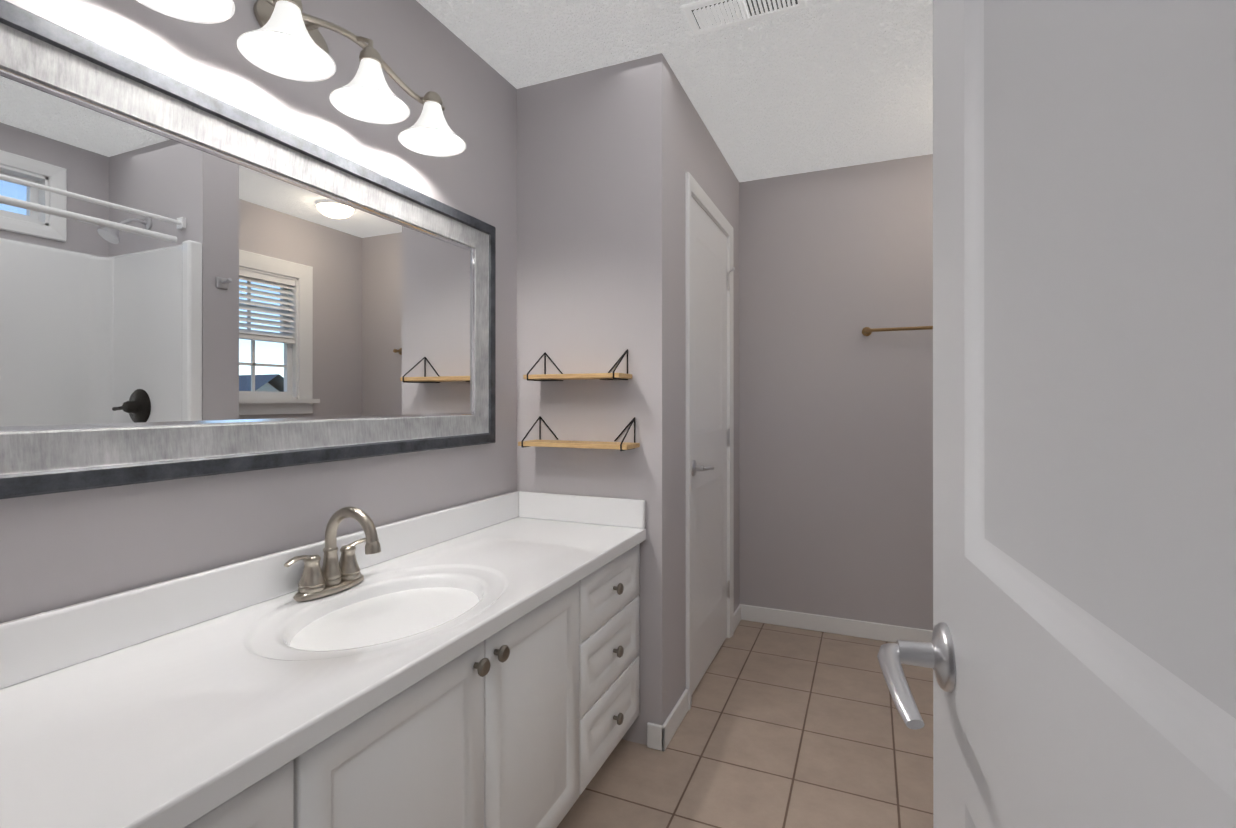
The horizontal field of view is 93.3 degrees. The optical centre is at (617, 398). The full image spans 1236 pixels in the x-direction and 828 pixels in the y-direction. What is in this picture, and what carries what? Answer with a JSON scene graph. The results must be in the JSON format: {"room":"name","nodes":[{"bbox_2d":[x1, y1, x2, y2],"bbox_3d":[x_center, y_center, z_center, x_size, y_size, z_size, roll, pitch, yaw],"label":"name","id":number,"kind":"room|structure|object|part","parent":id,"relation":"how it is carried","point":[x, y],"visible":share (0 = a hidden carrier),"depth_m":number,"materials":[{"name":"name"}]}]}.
{"room":"bathroom","nodes":[
{"label":"bathroom","id":0,"kind":"room"},
{"bbox_2d":[0,0,516,622],"bbox_3d":[-0.549,0.006,2.079,0.120,2.440,3.385,0,0,23],"label":"wall","id":1,"kind":"structure","parent":0,"point":[64,550],"depth_m":1.42,"materials":[{"name":"grey paint"}]},
{"bbox_2d":[0,0,495,498],"bbox_3d":[-0.742,-0.232,1.436,0.034,0.778,1.460,0,0,23],"label":"mirror","id":2,"kind":"object","parent":1,"relation":"attached to","point":[194,282],"visible":1,"depth_m":1.19,"materials":[{"name":"mirror"}]},
{"bbox_3d":[-0.754,-0.232,1.441,0.008,0.562,1.244,0,0,23],"label":"glass","id":3,"kind":"part","parent":2,"relation":"part of","materials":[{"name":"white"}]},
{"bbox_2d":[136,0,465,156],"bbox_3d":[-0.673,-0.826,1.355,0.226,0.208,0.863,0,0,23],"label":"wall sconce","id":4,"kind":"object","parent":1,"relation":"attached to","point":[286,40],"visible":1,"depth_m":1.33,"materials":[{"name":"white glass"}]},
{"bbox_2d":[517,53,739,744],"bbox_3d":[0.141,0.007,2.773,0.600,2.440,1.325,0,0,23],"label":"wall","id":5,"kind":"structure","parent":0,"point":[608,157],"depth_m":2.16,"materials":[{"name":"grey paint"}]},
{"bbox_2d":[523,349,631,381],"bbox_3d":[-0.146,-0.123,2.107,0.380,0.112,0.138,0,0,23],"label":"shelf","id":6,"kind":"object","parent":5,"relation":"attached to","point":[544,377],"visible":1,"depth_m":2.07,"materials":[{"name":"brown wood"}]},
{"bbox_2d":[518,416,639,450],"bbox_3d":[-0.143,0.121,2.105,0.430,0.112,0.138,0,0,23],"label":"shelf","id":7,"kind":"object","parent":5,"relation":"attached to","point":[622,446],"visible":1,"depth_m":2.08,"materials":[{"name":"brown wood"}]},
{"bbox_2d":[647,689,687,750],"bbox_3d":[0.203,1.184,2.167,0.036,0.085,0.293,0,0,23],"label":"baseboard","id":8,"kind":"structure","parent":5,"relation":"attached to","point":[659,737],"depth_m":2.07,"materials":[{"name":"white wood"}]},
{"bbox_2d":[691,196,726,693],"bbox_3d":[0.408,0.192,2.687,0.035,2.051,0.692,0,0,23],"label":"closet door","id":9,"kind":"structure","parent":5,"relation":"in","point":[709,420],"depth_m":2.65,"materials":[{"name":"white paint"}]},
{"bbox_2d":[691,267,734,597],"bbox_3d":[0.465,0.179,2.690,0.068,1.686,0.685,0,0,23],"label":"hardware piece","id":10,"kind":"object","parent":9,"relation":"attached to","point":[695,467],"visible":0.98,"depth_m":2.44,"materials":[{"name":"silver metal"}]},
{"bbox_2d":[685,172,733,710],"bbox_3d":[0.389,0.166,2.696,0.116,2.123,0.816,0,0,23],"label":"trim","id":11,"kind":"structure","parent":5,"relation":"attached to","point":[697,193],"depth_m":2.51,"materials":[{"name":"white wood"}]},
{"bbox_2d":[416,0,932,181],"bbox_3d":[0.539,-1.265,1.613,2.490,0.100,3.385,0,0,23],"label":"ceiling","id":12,"kind":"structure","parent":0,"point":[816,85],"depth_m":2.10,"materials":[{"name":"white paint"}]},
{"bbox_2d":[681,0,807,35],"bbox_3d":[0.389,-1.208,1.802,0.360,0.012,0.155,0,0,23],"label":"ceiling vent","id":13,"kind":"object","parent":12,"relation":"in","point":[704,16],"visible":1,"depth_m":1.82,"materials":[{"name":"white metal"}]},
{"bbox_2d":[557,620,932,827],"bbox_3d":[0.539,1.275,1.608,2.490,0.100,3.385,0,0,23],"label":"floor","id":14,"kind":"structure","parent":0,"point":[784,727],"depth_m":2.02,"materials":[{"name":"beige tile"}]},
{"bbox_2d":[0,491,645,827],"bbox_3d":[-0.499,0.740,1.339,0.551,0.970,1.804,0,0,23],"label":"bathroom vanity","id":15,"kind":"object","parent":14,"relation":"on","point":[475,664],"visible":1,"depth_m":1.11,"materials":[{"name":"white painted wood"},{"name":"white cultured marble"},{"name":"pewter"}]},
{"bbox_2d":[284,507,380,601],"bbox_3d":[-0.640,0.357,1.387,0.189,0.204,0.262,0,0,23],"label":"faucet","id":16,"kind":"object","parent":15,"relation":"on","point":[331,570],"depth_m":1.39,"materials":[{"name":"silver metal"}]},
{"bbox_2d":[739,154,932,630],"bbox_3d":[1.240,0.008,3.086,2.370,2.440,0.120,0,0,23],"label":"wall","id":17,"kind":"structure","parent":0,"point":[835,462],"depth_m":3.06,"materials":[{"name":"grey paint"}]},
{"bbox_2d":[735,604,932,642],"bbox_3d":[1.433,1.185,2.925,1.650,0.085,0.017,0,0,23],"label":"baseboard","id":18,"kind":"structure","parent":17,"relation":"attached to","point":[849,627],"depth_m":3.06,"materials":[{"name":"white wood"}]},
{"bbox_2d":[862,326,932,335],"bbox_3d":[1.546,-0.347,2.851,0.658,0.048,0.070,0,0,23],"label":"towel rail","id":19,"kind":"object","parent":17,"relation":"attached to","point":[867,331],"visible":0.56,"depth_m":2.90,"materials":[{"name":"brown metal"}]},
{"bbox_3d":[-0.107,0.002,0.111,2.250,2.440,0.120,0,0,23],"label":"wall","id":20,"kind":"structure","parent":0,"visible":0},
{"bbox_2d":[933,0,1235,827],"bbox_3d":[0.283,0.196,0.357,0.035,2.030,0.610,0,0,17],"label":"entry door","id":21,"kind":"structure","parent":20,"relation":"in","point":[1085,380],"depth_m":0.33,"materials":[{"name":"white paint"}]},
{"bbox_2d":[877,622,955,729],"bbox_3d":[0.344,0.263,0.557,0.177,0.066,0.196,0,0,23],"label":"door handle","id":22,"kind":"object","parent":21,"relation":"attached to","point":[936,654],"depth_m":0.58,"materials":[{"name":"silver metal"}]}
]}

